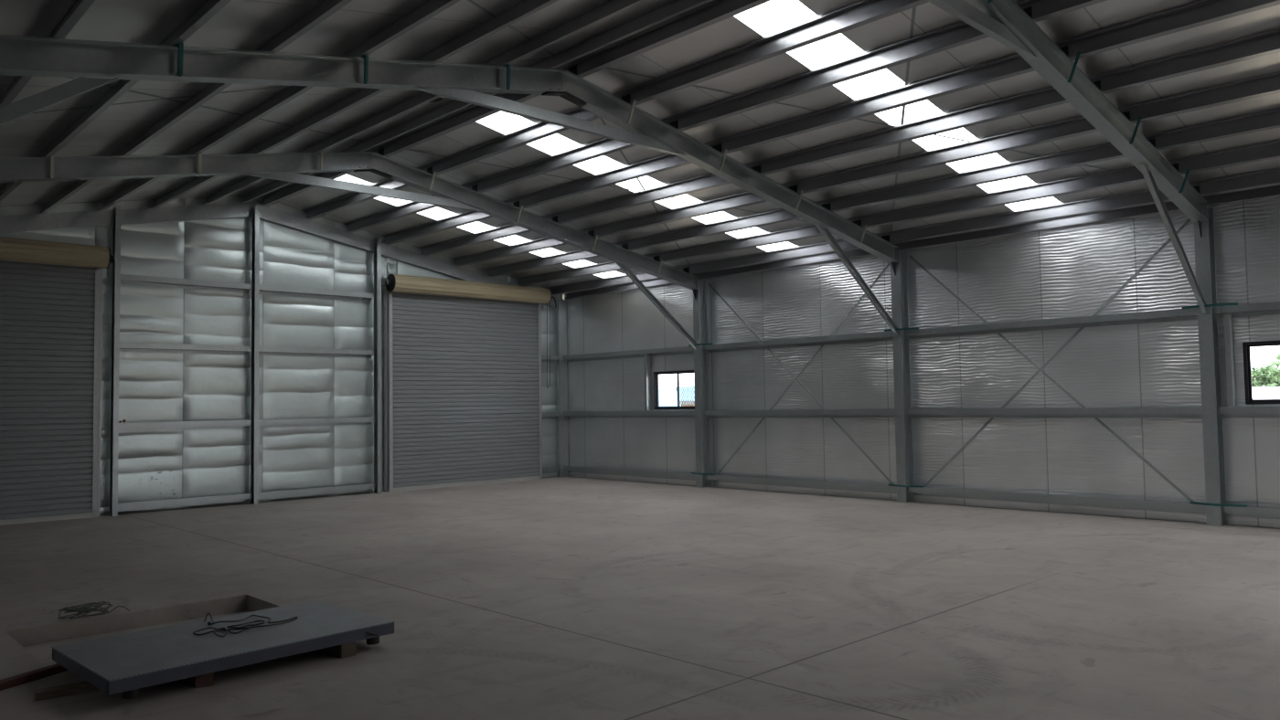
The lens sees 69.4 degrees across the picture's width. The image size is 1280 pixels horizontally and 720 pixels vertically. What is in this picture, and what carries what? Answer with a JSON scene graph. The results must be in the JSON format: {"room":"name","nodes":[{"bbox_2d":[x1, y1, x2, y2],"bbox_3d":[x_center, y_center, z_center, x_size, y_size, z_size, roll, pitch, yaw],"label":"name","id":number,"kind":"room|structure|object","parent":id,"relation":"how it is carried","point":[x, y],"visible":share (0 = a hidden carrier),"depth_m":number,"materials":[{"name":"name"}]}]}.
{"room":"empty warehouse","nodes":[
{"label":"empty warehouse","id":0,"kind":"room"},
{"bbox_2d":[0,194,564,515],"bbox_3d":[-6.706,-0.136,15.988,14.040,5.585,0.139,2,-4,-44],"label":"wall","id":1,"kind":"structure","parent":0,"point":[154,465],"depth_m":15.74,"materials":[{"name":"silver metal"}]},
{"bbox_2d":[0,236,115,525],"bbox_3d":[-9.567,0.287,12.852,3.990,4.133,0.468,2,-4,-44],"label":"door","id":2,"kind":"structure","parent":1,"relation":"in","point":[51,293],"depth_m":13.72,"materials":[{"name":"grey paint"}]},
{"bbox_2d":[0,202,255,233],"bbox_3d":[-9.158,-2.019,13.616,6.878,1.581,0.070,2,-4,-44],"label":"rafter","id":3,"kind":"object","parent":1,"relation":"attached to","point":[29,222],"visible":1,"depth_m":14.57,"materials":[{"name":"metal"}]},
{"bbox_2d":[40,0,351,213],"bbox_3d":[-1.612,-2.744,6.259,0.126,0.168,21.260,2,-4,-44],"label":"purlin","id":4,"kind":"object","parent":1,"relation":"attached to","point":[326,8],"visible":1,"depth_m":8.94,"materials":[{"name":"metal"}]},
{"bbox_2d":[255,202,557,308],"bbox_3d":[-4.271,-1.944,18.307,6.663,1.439,0.070,2,-4,-44],"label":"rafter","id":5,"kind":"object","parent":1,"relation":"attached to","point":[267,213],"visible":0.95,"depth_m":17.47,"materials":[{"name":"metal"}]},
{"bbox_2d":[381,274,556,492],"bbox_3d":[-3.344,0.472,18.820,4.099,4.133,0.468,2,-4,-44],"label":"door","id":6,"kind":"structure","parent":1,"relation":"in","point":[462,397],"depth_m":18.64,"materials":[{"name":"grey paint"}]},
{"bbox_2d":[418,28,1279,255],"bbox_3d":[3.009,-2.617,10.692,0.126,0.166,21.260,2,-4,-44],"label":"purlin","id":7,"kind":"object","parent":1,"relation":"attached to","point":[1266,43],"visible":1,"depth_m":10.36,"materials":[{"name":"metal"}]},
{"bbox_2d":[452,71,1279,266],"bbox_3d":[3.578,-2.459,11.229,0.126,0.166,21.260,2,-4,-44],"label":"purlin","id":8,"kind":"object","parent":1,"relation":"attached to","point":[1268,84],"visible":1,"depth_m":11.10,"materials":[{"name":"metal"}]},
{"bbox_2d":[485,107,1279,277],"bbox_3d":[4.146,-2.301,11.765,0.126,0.166,21.260,2,-4,-44],"label":"purlin","id":9,"kind":"object","parent":1,"relation":"attached to","point":[1267,120],"visible":1,"depth_m":11.84,"materials":[{"name":"metal"}]},
{"bbox_2d":[0,477,1279,719],"bbox_3d":[0.725,2.101,8.170,14.040,0.250,21.450,2,-4,-44],"label":"floor","id":10,"kind":"structure","parent":0,"point":[555,598],"depth_m":7.41,"materials":[{"name":"concrete"}]},
{"bbox_2d":[0,663,68,691],"bbox_3d":[-3.725,1.888,5.330,0.070,0.045,1.449,-2,-3,20],"label":"bearer","id":11,"kind":"object","parent":10,"relation":"on","point":[51,670],"visible":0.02,"depth_m":5.51,"materials":[{"name":"red wood"}]},
{"bbox_2d":[34,682,108,701],"bbox_3d":[-3.228,1.875,5.253,0.355,0.050,0.070,1,-3,-34],"label":"bearer","id":12,"kind":"object","parent":10,"relation":"on","point":[83,688],"visible":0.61,"depth_m":5.21,"materials":[{"name":"brown wood"}]},
{"bbox_2d":[57,601,129,618],"bbox_3d":[-4.299,1.964,7.266,0.490,0.100,0.118,2,-4,-44],"label":"wire tangle","id":13,"kind":"object","parent":10,"relation":"on","point":[85,609],"visible":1,"depth_m":7.22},
{"bbox_2d":[109,204,121,516],"bbox_3d":[-8.125,-0.008,14.314,0.084,4.815,0.160,2,-4,-44],"label":"mullion","id":14,"kind":"object","parent":10,"relation":"on","point":[116,222],"visible":1,"depth_m":14.28,"materials":[{"name":"metal"}]},
{"bbox_2d":[184,672,213,688],"bbox_3d":[-2.836,1.874,5.720,0.100,0.083,0.972,1,-4,-40],"label":"bearer","id":15,"kind":"object","parent":10,"relation":"on","point":[204,680],"visible":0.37,"depth_m":5.35,"materials":[{"name":"red wood"}]},
{"bbox_2d":[250,205,259,504],"bbox_3d":[-6.579,-0.104,15.805,0.084,5.100,0.160,2,-4,-44],"label":"mullion","id":16,"kind":"object","parent":10,"relation":"on","point":[255,211],"visible":1,"depth_m":15.79,"materials":[{"name":"metal"}]},
{"bbox_2d":[117,493,251,511],"bbox_3d":[-7.378,2.313,15.014,2.052,0.140,0.150,2,-4,-44],"label":"girt","id":17,"kind":"object","parent":16,"relation":"attached to","point":[220,499],"visible":0.88,"depth_m":14.94,"materials":[{"name":"metal"}]},
{"bbox_2d":[118,419,252,431],"bbox_3d":[-7.397,1.070,15.072,2.052,0.140,0.150,2,-4,-44],"label":"girt","id":18,"kind":"object","parent":16,"relation":"attached to","point":[210,424],"visible":0.88,"depth_m":15.02,"materials":[{"name":"metal"}]},
{"bbox_2d":[119,341,252,354],"bbox_3d":[-7.417,-0.185,15.131,2.052,0.140,0.150,2,-4,-44],"label":"girt","id":19,"kind":"object","parent":16,"relation":"attached to","point":[149,347],"visible":0.88,"depth_m":15.08,"materials":[{"name":"metal"}]},
{"bbox_2d":[120,274,252,293],"bbox_3d":[-7.433,-1.253,15.182,2.052,0.140,0.150,2,-4,-44],"label":"girt","id":20,"kind":"object","parent":16,"relation":"attached to","point":[125,279],"visible":0.88,"depth_m":15.12,"materials":[{"name":"metal"}]},
{"bbox_2d":[258,346,374,358],"bbox_3d":[-5.821,-0.138,16.662,2.188,0.140,0.150,2,-4,-44],"label":"girt","id":21,"kind":"object","parent":16,"relation":"attached to","point":[262,350],"visible":0.88,"depth_m":16.60,"materials":[{"name":"metal"}]},
{"bbox_2d":[258,416,374,427],"bbox_3d":[-5.801,1.118,16.603,2.188,0.140,0.150,2,-4,-44],"label":"girt","id":22,"kind":"object","parent":16,"relation":"attached to","point":[330,421],"visible":0.94,"depth_m":16.55,"materials":[{"name":"metal"}]},
{"bbox_2d":[259,284,374,301],"bbox_3d":[-5.837,-1.205,16.713,2.188,0.140,0.150,2,-4,-44],"label":"girt","id":23,"kind":"object","parent":16,"relation":"attached to","point":[263,289],"visible":0.88,"depth_m":16.66,"materials":[{"name":"metal"}]},
{"bbox_2d":[258,483,375,500],"bbox_3d":[-5.782,2.361,16.544,2.188,0.140,0.150,2,-4,-44],"label":"girt","id":24,"kind":"object","parent":16,"relation":"attached to","point":[266,496],"visible":0.88,"depth_m":16.48,"materials":[{"name":"metal"}]},
{"bbox_2d":[323,641,356,658],"bbox_3d":[-2.195,1.893,6.322,0.100,0.083,0.992,1,-4,-40],"label":"bearer","id":25,"kind":"object","parent":10,"relation":"on","point":[347,650],"visible":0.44,"depth_m":5.95,"materials":[{"name":"brown wood"}]},
{"bbox_2d":[51,600,394,699],"bbox_3d":[-2.626,1.822,5.930,1.066,0.130,1.742,-3,-4,43],"label":"platform","id":26,"kind":"object","parent":25,"relation":"on","point":[132,662],"visible":0.99,"depth_m":5.69,"materials":[{"name":"grey metal"}]},
{"bbox_2d":[192,613,298,637],"bbox_3d":[-2.704,1.742,6.128,0.619,0.049,0.549,-2,-3,19],"label":"loose cable","id":27,"kind":"object","parent":26,"relation":"on","point":[232,627],"visible":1,"depth_m":6.10,"materials":[{"name":"black rubber"}]},
{"bbox_2d":[373,236,381,493],"bbox_3d":[-4.932,0.080,17.376,0.084,4.830,0.160,2,-4,-44],"label":"mullion","id":28,"kind":"object","parent":10,"relation":"on","point":[377,240],"visible":1,"depth_m":17.37,"materials":[{"name":"metal"}]},
{"bbox_2d":[556,299,568,477],"bbox_3d":[-1.725,0.626,20.571,0.235,3.941,0.075,2,-4,-44],"label":"column","id":29,"kind":"structure","parent":10,"relation":"on","point":[561,310],"depth_m":20.53,"materials":[{"name":"metal"}]},
{"bbox_2d":[541,355,558,362],"bbox_3d":[-2.006,-0.030,20.363,0.473,0.140,0.090,2,-4,-44],"label":"girt","id":30,"kind":"object","parent":29,"relation":"attached to","point":[550,358],"visible":1,"depth_m":20.36,"materials":[{"name":"metal"}]},
{"bbox_2d":[542,412,559,418],"bbox_3d":[-1.987,1.219,20.304,0.473,0.140,0.090,2,-4,-44],"label":"girt","id":31,"kind":"object","parent":29,"relation":"attached to","point":[545,415],"visible":1,"depth_m":20.29,"materials":[{"name":"metal"}]},
{"bbox_2d":[543,466,559,473],"bbox_3d":[-1.968,2.410,20.247,0.473,0.140,0.090,2,-4,-44],"label":"girt","id":32,"kind":"object","parent":29,"relation":"attached to","point":[546,470],"visible":1,"depth_m":20.24,"materials":[{"name":"metal"}]},
{"bbox_2d":[692,279,710,488],"bbox_3d":[1.139,0.439,17.544,0.329,3.941,0.156,2,-4,-44],"label":"column","id":33,"kind":"structure","parent":10,"relation":"on","point":[699,296],"depth_m":17.56,"materials":[{"name":"metal"}]},
{"bbox_2d":[562,346,693,362],"bbox_3d":[-0.272,-0.113,19.143,0.150,0.140,4.039,2,-4,-44],"label":"girt","id":34,"kind":"object","parent":33,"relation":"attached to","point":[683,350],"visible":0.97,"depth_m":19.03,"materials":[{"name":"metal"}]},
{"bbox_2d":[563,410,694,417],"bbox_3d":[-0.253,1.123,19.085,0.150,0.140,4.039,2,-4,-44],"label":"girt","id":35,"kind":"object","parent":33,"relation":"attached to","point":[659,413],"visible":0.97,"depth_m":18.94,"materials":[{"name":"metal"}]},
{"bbox_2d":[644,354,650,410],"bbox_3d":[0.157,0.454,18.686,0.120,1.137,0.060,2,-4,-44],"label":"stud","id":36,"kind":"object","parent":35,"relation":"attached to","point":[647,361],"visible":1,"depth_m":18.65,"materials":[{"name":"metal"}]},
{"bbox_2d":[564,466,695,480],"bbox_3d":[-0.234,2.326,19.028,0.150,0.140,4.039,2,-4,-44],"label":"girt","id":37,"kind":"object","parent":33,"relation":"attached to","point":[586,470],"visible":0.97,"depth_m":18.88,"materials":[{"name":"metal"}]},
{"bbox_2d":[613,260,697,350],"bbox_3d":[0.311,-0.971,16.836,2.079,1.503,0.050,2,-4,-44],"label":"knee brace","id":38,"kind":"object","parent":33,"relation":"attached to","point":[623,267],"visible":1,"depth_m":16.85,"materials":[{"name":"metal"}]},
{"bbox_2d":[702,330,892,352],"bbox_3d":[2.657,-0.302,16.095,0.150,0.140,4.087,2,-4,-44],"label":"girt","id":39,"kind":"object","parent":33,"relation":"attached to","point":[875,336],"visible":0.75,"depth_m":15.92,"materials":[{"name":"metal"}]},
{"bbox_2d":[704,409,895,417],"bbox_3d":[2.676,0.933,16.037,0.150,0.140,4.087,2,-4,-44],"label":"girt","id":40,"kind":"object","parent":33,"relation":"attached to","point":[786,413],"visible":0.84,"depth_m":15.84,"materials":[{"name":"metal"}]},
{"bbox_2d":[704,475,896,493],"bbox_3d":[2.694,2.137,15.980,0.150,0.140,4.087,2,-4,-44],"label":"girt","id":41,"kind":"object","parent":33,"relation":"attached to","point":[831,485],"visible":0.84,"depth_m":15.78,"materials":[{"name":"metal"}]},
{"bbox_2d":[564,184,1279,299],"bbox_3d":[5.635,-1.902,13.081,0.070,0.155,21.130,2,-4,-44],"label":"eave purlin","id":42,"kind":"object","parent":33,"relation":"attached to","point":[1273,191],"visible":0.72,"depth_m":13.66,"materials":[{"name":"metal"}]},
{"bbox_2d":[890,250,914,502],"bbox_3d":[4.084,0.249,14.479,0.329,3.941,0.156,2,-4,-44],"label":"column","id":43,"kind":"structure","parent":10,"relation":"on","point":[899,274],"depth_m":14.48,"materials":[{"name":"metal"}]},
{"bbox_2d":[814,224,897,335],"bbox_3d":[3.256,-1.161,13.771,2.079,1.503,0.050,2,-4,-44],"label":"knee brace","id":44,"kind":"object","parent":43,"relation":"attached to","point":[826,233],"visible":1,"depth_m":13.77,"materials":[{"name":"metal"}]},
{"bbox_2d":[904,308,1197,339],"bbox_3d":[5.602,-0.492,13.030,0.150,0.140,4.087,2,-4,-44],"label":"girt","id":45,"kind":"object","parent":43,"relation":"attached to","point":[1191,314],"visible":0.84,"depth_m":12.78,"materials":[{"name":"metal"}]},
{"bbox_2d":[906,406,1202,417],"bbox_3d":[5.621,0.744,12.972,0.150,0.140,4.087,2,-4,-44],"label":"girt","id":46,"kind":"object","parent":43,"relation":"attached to","point":[1168,411],"visible":0.84,"depth_m":12.72,"materials":[{"name":"metal"}]},
{"bbox_2d":[908,487,1206,514],"bbox_3d":[5.640,1.947,12.915,0.150,0.140,4.087,2,-4,-44],"label":"girt","id":47,"kind":"object","parent":43,"relation":"attached to","point":[1091,502],"visible":0.84,"depth_m":12.66,"materials":[{"name":"metal"}]},
{"bbox_2d":[1194,205,1226,526],"bbox_3d":[7.029,0.059,11.414,0.329,3.941,0.156,2,-4,-44],"label":"column","id":48,"kind":"structure","parent":10,"relation":"on","point":[1203,230],"depth_m":11.39,"materials":[{"name":"metal"}]},
{"bbox_2d":[1139,164,1206,313],"bbox_3d":[6.201,-1.351,10.706,2.079,1.503,0.050,2,-4,-44],"label":"knee brace","id":49,"kind":"object","parent":48,"relation":"attached to","point":[1148,176],"visible":1,"depth_m":10.68,"materials":[{"name":"metal"}]},
{"bbox_2d":[1182,302,1237,309],"bbox_3d":[7.007,-0.669,11.391,0.102,0.028,0.625,2,-4,-44],"label":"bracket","id":50,"kind":"object","parent":48,"relation":"attached to","point":[1232,304],"visible":1,"depth_m":11.33,"materials":[{"name":"metal"}]},
{"bbox_2d":[1190,501,1247,507],"bbox_3d":[7.045,1.766,11.276,0.102,0.028,0.625,2,-4,-44],"label":"brace","id":51,"kind":"object","parent":48,"relation":"attached to","point":[1192,503],"visible":1,"depth_m":11.22,"materials":[{"name":"teal paint"}]},
{"bbox_2d":[1214,301,1279,318],"bbox_3d":[10.013,-0.777,8.440,0.150,0.140,8.323,2,-4,-44],"label":"girt","id":52,"kind":"object","parent":48,"relation":"attached to","point":[1273,307],"visible":1,"depth_m":11.16,"materials":[{"name":"metal"}]},
{"bbox_2d":[1218,406,1279,417],"bbox_3d":[10.032,0.459,8.381,0.150,0.140,8.323,2,-4,-44],"label":"girt","id":53,"kind":"object","parent":48,"relation":"attached to","point":[1226,411],"visible":1,"depth_m":11.13,"materials":[{"name":"metal"}]},
{"bbox_2d":[1223,313,1236,406],"bbox_3d":[7.231,-0.002,11.324,0.120,1.137,0.060,2,-4,-44],"label":"stud","id":54,"kind":"object","parent":53,"relation":"attached to","point":[1227,317],"visible":1,"depth_m":11.29,"materials":[{"name":"metal"}]},
{"bbox_2d":[1223,506,1279,519],"bbox_3d":[10.051,1.662,8.325,0.150,0.140,8.323,2,-4,-44],"label":"girt","id":55,"kind":"object","parent":48,"relation":"attached to","point":[1231,511],"visible":1,"depth_m":11.08,"materials":[{"name":"metal"}]},
{"bbox_2d":[0,0,1279,294],"bbox_3d":[0.668,-2.689,8.378,14.540,1.480,21.600,2,-4,-44],"label":"ceiling","id":56,"kind":"structure","parent":0,"point":[248,25],"depth_m":9.96,"materials":[{"name":"silver metal"}]},
{"bbox_2d":[0,151,373,182],"bbox_3d":[-6.181,-2.268,10.678,6.657,1.624,0.156,2,-4,-44],"label":"rafter","id":57,"kind":"object","parent":56,"relation":"attached to","point":[12,169],"visible":0.91,"depth_m":11.15,"materials":[{"name":"metal"}]},
{"bbox_2d":[0,0,95,107],"bbox_3d":[-2.729,-2.475,5.169,0.126,0.168,21.260,2,-4,-44],"label":"purlin","id":58,"kind":"object","parent":57,"relation":"on","point":[80,8],"visible":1,"depth_m":6.55,"materials":[{"name":"metal"}]},
{"bbox_2d":[49,155,54,179],"bbox_3d":[-6.504,-2.142,10.220,0.040,0.266,0.050,2,-4,-44],"label":"cleat","id":59,"kind":"object","parent":57,"relation":"attached to","point":[52,158],"visible":1,"depth_m":10.22,"materials":[{"name":"metal"}]},
{"bbox_2d":[0,0,231,201],"bbox_3d":[-2.171,-2.610,5.714,0.126,0.168,21.260,2,-4,-44],"label":"purlin","id":60,"kind":"object","parent":57,"relation":"on","point":[210,8],"visible":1,"depth_m":8.36,"materials":[{"name":"metal"}]},
{"bbox_2d":[99,0,460,210],"bbox_3d":[-1.054,-2.879,6.804,0.126,0.168,21.260,2,-4,-44],"label":"purlin","id":61,"kind":"object","parent":57,"relation":"attached to","point":[432,8],"visible":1,"depth_m":9.36,"materials":[{"name":"metal"}]},
{"bbox_2d":[153,0,558,207],"bbox_3d":[-0.496,-3.013,7.349,0.126,0.168,21.260,2,-4,-44],"label":"purlin","id":62,"kind":"object","parent":57,"relation":"on","point":[528,7],"visible":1,"depth_m":9.73,"materials":[{"name":"metal"}]},
{"bbox_2d":[203,0,647,204],"bbox_3d":[0.062,-3.148,7.894,0.126,0.168,21.260,2,-4,-44],"label":"purlin","id":63,"kind":"object","parent":57,"relation":"attached to","point":[613,7],"visible":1,"depth_m":9.44,"materials":[{"name":"metal"}]},
{"bbox_2d":[241,0,711,202],"bbox_3d":[0.508,-3.255,8.328,0.126,0.168,21.260,2,-4,-44],"label":"purlin","id":64,"kind":"object","parent":57,"relation":"attached to","point":[677,7],"visible":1,"depth_m":9.66,"materials":[{"name":"metal"}]},
{"bbox_2d":[67,77,363,141],"bbox_3d":[-4.697,-2.594,9.171,0.030,1.273,7.770,-2,-3,13],"label":"strap","id":65,"kind":"object","parent":56,"relation":"attached to","point":[68,78],"visible":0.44,"depth_m":9.80,"materials":[{"name":"metal"}]},
{"bbox_2d":[0,34,565,94],"bbox_3d":[-3.236,-2.458,7.613,6.657,1.624,0.156,2,-4,-44],"label":"rafter","id":66,"kind":"object","parent":56,"relation":"attached to","point":[19,55],"visible":0.88,"depth_m":7.60,"materials":[{"name":"metal"}]},
{"bbox_2d":[0,75,120,125],"bbox_3d":[-4.758,-1.334,6.081,2.389,1.626,0.050,2,-4,-44],"label":"knee brace","id":67,"kind":"object","parent":66,"relation":"attached to","point":[24,107],"visible":1,"depth_m":6.63,"materials":[{"name":"metal"}]},
{"bbox_2d":[177,42,183,76],"bbox_3d":[-3.558,-2.332,7.155,0.040,0.266,0.050,2,-4,-44],"label":"cleat","id":68,"kind":"object","parent":66,"relation":"attached to","point":[180,50],"visible":1,"depth_m":7.16,"materials":[{"name":"teal paint"}]},
{"bbox_2d":[363,54,368,84],"bbox_3d":[-2.442,-2.601,8.245,0.040,0.266,0.050,2,-4,-44],"label":"cleat","id":69,"kind":"object","parent":66,"relation":"attached to","point":[366,58],"visible":1,"depth_m":8.25,"materials":[{"name":"teal paint"}]},
{"bbox_2d":[506,64,510,89],"bbox_3d":[-1.325,-2.870,9.335,0.040,0.266,0.050,2,-4,-44],"label":"cleat","id":70,"kind":"object","parent":66,"relation":"attached to","point":[507,65],"visible":1,"depth_m":9.33,"materials":[{"name":"teal paint"}]},
{"bbox_2d":[32,57,548,113],"bbox_3d":[-4.697,-2.597,9.171,7.770,1.273,0.030,0,-3,-11],"label":"strap","id":71,"kind":"object","parent":56,"relation":"attached to","point":[544,58],"visible":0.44,"depth_m":9.17,"materials":[{"name":"metal"}]},
{"bbox_2d":[467,0,554,55],"bbox_3d":[-1.752,-2.784,6.106,0.030,1.273,7.770,-2,-3,13],"label":"strap","id":72,"kind":"object","parent":56,"relation":"attached to","point":[470,1],"visible":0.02,"depth_m":8.54,"materials":[{"name":"metal"}]},
{"bbox_2d":[371,148,698,289],"bbox_3d":[-1.365,-2.172,15.300,6.683,1.530,0.156,2,-4,-44],"label":"rafter","id":73,"kind":"object","parent":56,"relation":"attached to","point":[402,173],"visible":0.98,"depth_m":14.85,"materials":[{"name":"metal"}]},
{"bbox_2d":[243,172,485,213],"bbox_3d":[-3.729,-2.388,13.045,3.675,0.115,0.065,2,-4,-44],"label":"tie","id":74,"kind":"object","parent":73,"relation":"attached to","point":[293,177],"visible":1,"depth_m":12.88,"materials":[{"name":"metal"}]},
{"bbox_2d":[353,167,392,179],"bbox_3d":[-3.757,-2.652,13.020,0.540,0.084,0.117,2,-4,-44],"label":"bracket","id":75,"kind":"object","parent":73,"relation":"attached to","point":[376,172],"visible":1,"depth_m":13.03,"materials":[{"name":"metal"}]},
{"bbox_2d":[259,0,771,206],"bbox_3d":[0.735,-3.249,8.546,0.126,0.166,21.260,2,-4,-44],"label":"purlin","id":76,"kind":"object","parent":73,"relation":"attached to","point":[712,12],"visible":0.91,"depth_m":9.77,"materials":[{"name":"metal"}]},
{"bbox_2d":[302,0,927,220],"bbox_3d":[1.303,-3.091,9.082,0.126,0.166,21.260,2,-4,-44],"label":"purlin","id":77,"kind":"object","parent":73,"relation":"attached to","point":[864,12],"visible":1,"depth_m":9.81,"materials":[{"name":"metal"}]},
{"bbox_2d":[343,0,1107,233],"bbox_3d":[1.872,-2.933,9.619,0.126,0.166,21.260,2,-4,-44],"label":"purlin","id":78,"kind":"object","parent":73,"relation":"on","point":[961,33],"visible":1,"depth_m":9.97,"materials":[{"name":"metal"}]},
{"bbox_2d":[382,0,1279,245],"bbox_3d":[2.440,-2.775,10.155,0.126,0.166,21.260,2,-4,-44],"label":"purlin","id":79,"kind":"object","parent":73,"relation":"on","point":[1203,12],"visible":1,"depth_m":9.76,"materials":[{"name":"metal"}]},
{"bbox_2d":[515,139,1279,286],"bbox_3d":[4.715,-2.143,12.302,0.126,0.166,21.260,2,-4,-44],"label":"purlin","id":80,"kind":"object","parent":73,"relation":"on","point":[1271,150],"visible":0.8,"depth_m":12.53,"materials":[{"name":"metal"}]},
{"bbox_2d":[544,168,1279,295],"bbox_3d":[5.283,-1.985,12.838,0.126,0.166,21.260,2,-4,-44],"label":"purlin","id":81,"kind":"object","parent":73,"relation":"on","point":[1267,177],"visible":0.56,"depth_m":13.24,"materials":[{"name":"metal"}]},
{"bbox_2d":[406,149,876,234],"bbox_3d":[0.086,-2.499,13.762,7.786,1.178,0.030,0,-3,-11],"label":"strap","id":82,"kind":"object","parent":56,"relation":"attached to","point":[407,149],"visible":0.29,"depth_m":13.56,"materials":[{"name":"metal"}]},
{"bbox_2d":[599,117,689,264],"bbox_3d":[0.086,-2.502,13.762,0.030,1.178,7.786,-2,-3,13],"label":"strap","id":83,"kind":"object","parent":56,"relation":"attached to","point":[602,119],"visible":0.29,"depth_m":13.48,"materials":[{"name":"metal"}]},
{"bbox_2d":[561,64,898,263],"bbox_3d":[1.580,-2.362,12.235,6.683,1.530,0.156,2,-4,-44],"label":"rafter","id":84,"kind":"object","parent":56,"relation":"attached to","point":[599,101],"visible":0.97,"depth_m":11.67,"materials":[{"name":"metal"}]},
{"bbox_2d":[415,87,686,157],"bbox_3d":[-0.784,-2.578,9.980,3.675,0.115,0.065,2,-4,-44],"label":"tie","id":85,"kind":"object","parent":84,"relation":"attached to","point":[469,96],"visible":1,"depth_m":9.77,"materials":[{"name":"metal"}]},
{"bbox_2d":[541,88,586,106],"bbox_3d":[-0.812,-2.842,9.954,0.540,0.084,0.117,2,-4,-44],"label":"bracket","id":86,"kind":"object","parent":84,"relation":"attached to","point":[564,95],"visible":1,"depth_m":9.97,"materials":[{"name":"metal"}]},
{"bbox_2d":[606,67,1112,170],"bbox_3d":[3.032,-2.689,10.697,7.786,1.178,0.030,0,-3,-11],"label":"strap","id":87,"kind":"object","parent":56,"relation":"attached to","point":[606,68],"visible":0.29,"depth_m":10.51,"materials":[{"name":"metal"}]},
{"bbox_2d":[889,6,916,232],"bbox_3d":[3.031,-2.692,10.697,0.030,1.178,7.786,-2,-3,13],"label":"strap","id":88,"kind":"object","parent":56,"relation":"attached to","point":[913,8],"visible":0.44,"depth_m":9.61,"materials":[{"name":"metal"}]},
{"bbox_2d":[963,0,1207,223],"bbox_3d":[4.526,-2.552,9.170,6.683,1.530,0.156,2,-4,-44],"label":"rafter","id":89,"kind":"object","parent":56,"relation":"attached to","point":[1052,62],"visible":1,"depth_m":9.06,"materials":[{"name":"metal"}]},
{"bbox_2d":[927,0,1036,59],"bbox_3d":[2.161,-2.768,6.915,3.675,0.115,0.065,2,-4,-44],"label":"tie","id":90,"kind":"object","parent":89,"relation":"attached to","point":[964,11],"visible":1,"depth_m":7.48,"materials":[{"name":"metal"}]},
{"bbox_2d":[1067,51,1080,83],"bbox_3d":[3.986,-2.691,8.477,0.121,0.269,0.047,-2,-3,26],"label":"cleat","id":91,"kind":"object","parent":89,"relation":"attached to","point":[1078,52],"visible":1,"depth_m":8.46,"materials":[{"name":"teal paint"}]},
{"bbox_2d":[1129,117,1141,144],"bbox_3d":[5.123,-2.375,9.550,0.121,0.269,0.047,-2,-3,26],"label":"cleat","id":92,"kind":"object","parent":89,"relation":"attached to","point":[1139,118],"visible":1,"depth_m":9.53,"materials":[{"name":"teal paint"}]},
{"bbox_2d":[564,196,1279,528],"bbox_3d":[5.722,0.170,13.091,0.100,4.318,21.250,2,-4,-44],"label":"wall","id":93,"kind":"structure","parent":0,"point":[1072,272],"depth_m":13.78,"materials":[{"name":"silver metal"}]},
{"bbox_2d":[653,370,694,409],"bbox_3d":[0.753,0.592,18.216,0.100,0.760,1.250,2,-4,-44],"label":"window","id":94,"kind":"structure","parent":93,"relation":"in","point":[656,374],"depth_m":18.21,"materials":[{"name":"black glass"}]},
{"bbox_2d":[708,284,893,484],"bbox_3d":[2.722,0.329,16.133,0.002,3.765,3.998,2,-4,-44],"label":"strap","id":95,"kind":"object","parent":93,"relation":"attached to","point":[710,286],"visible":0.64,"depth_m":15.97,"materials":[{"name":"metal"}]},
{"bbox_2d":[716,263,890,475],"bbox_3d":[2.719,0.329,16.130,0.002,3.765,3.998,2,-4,-44],"label":"strap","id":96,"kind":"object","parent":93,"relation":"attached to","point":[889,264],"visible":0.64,"depth_m":16.02,"materials":[{"name":"metal"}]},
{"bbox_2d":[909,256,1194,501],"bbox_3d":[5.668,0.139,13.068,0.002,3.765,3.998,2,-4,-44],"label":"strap","id":97,"kind":"object","parent":93,"relation":"attached to","point":[911,257],"visible":0.86,"depth_m":12.88,"materials":[{"name":"metal"}]},
{"bbox_2d":[923,218,1190,487],"bbox_3d":[5.665,0.139,13.065,0.002,3.765,3.998,2,-4,-44],"label":"strap","id":98,"kind":"object","parent":93,"relation":"attached to","point":[1136,273],"visible":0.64,"depth_m":12.89,"materials":[{"name":"metal"}]},
{"bbox_2d":[1242,341,1279,405],"bbox_3d":[7.834,0.136,10.847,0.100,0.760,1.250,2,-4,-44],"label":"window","id":99,"kind":"structure","parent":93,"relation":"in","point":[1247,369],"depth_m":11.24,"materials":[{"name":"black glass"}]},
{"label":"outside","id":100,"kind":"structure","parent":0,"visible":0},
{"bbox_3d":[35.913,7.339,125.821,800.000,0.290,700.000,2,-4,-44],"label":"ground","id":101,"kind":"structure","parent":100,"visible":0},
{"bbox_2d":[1251,361,1279,387],"bbox_3d":[31.037,1.770,45.665,2.738,3.449,2.887,1,-3,-35],"label":"tree","id":102,"kind":"object","parent":101,"relation":"on","point":[1264,377],"visible":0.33,"depth_m":45.39,"materials":[{"name":"green plant"}]},
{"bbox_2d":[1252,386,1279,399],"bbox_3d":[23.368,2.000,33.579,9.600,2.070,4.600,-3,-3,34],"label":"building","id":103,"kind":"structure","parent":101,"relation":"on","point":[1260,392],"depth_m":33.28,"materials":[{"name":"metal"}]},
{"bbox_2d":[1269,352,1279,383],"bbox_3d":[27.769,0.533,37.317,3.843,5.227,3.781,2,-4,-44],"label":"tree","id":104,"kind":"object","parent":101,"relation":"on","point":[1277,357],"visible":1,"depth_m":38.31,"materials":[{"name":"green plant"}]},
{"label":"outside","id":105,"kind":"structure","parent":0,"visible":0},
{"bbox_2d":[659,386,694,406],"bbox_3d":[7.098,17.695,444.550,452.548,10.124,452.548,2,-4,-44],"label":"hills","id":106,"kind":"structure","parent":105,"point":[667,397],"depth_m":408.97,"materials":[{"name":"white"}]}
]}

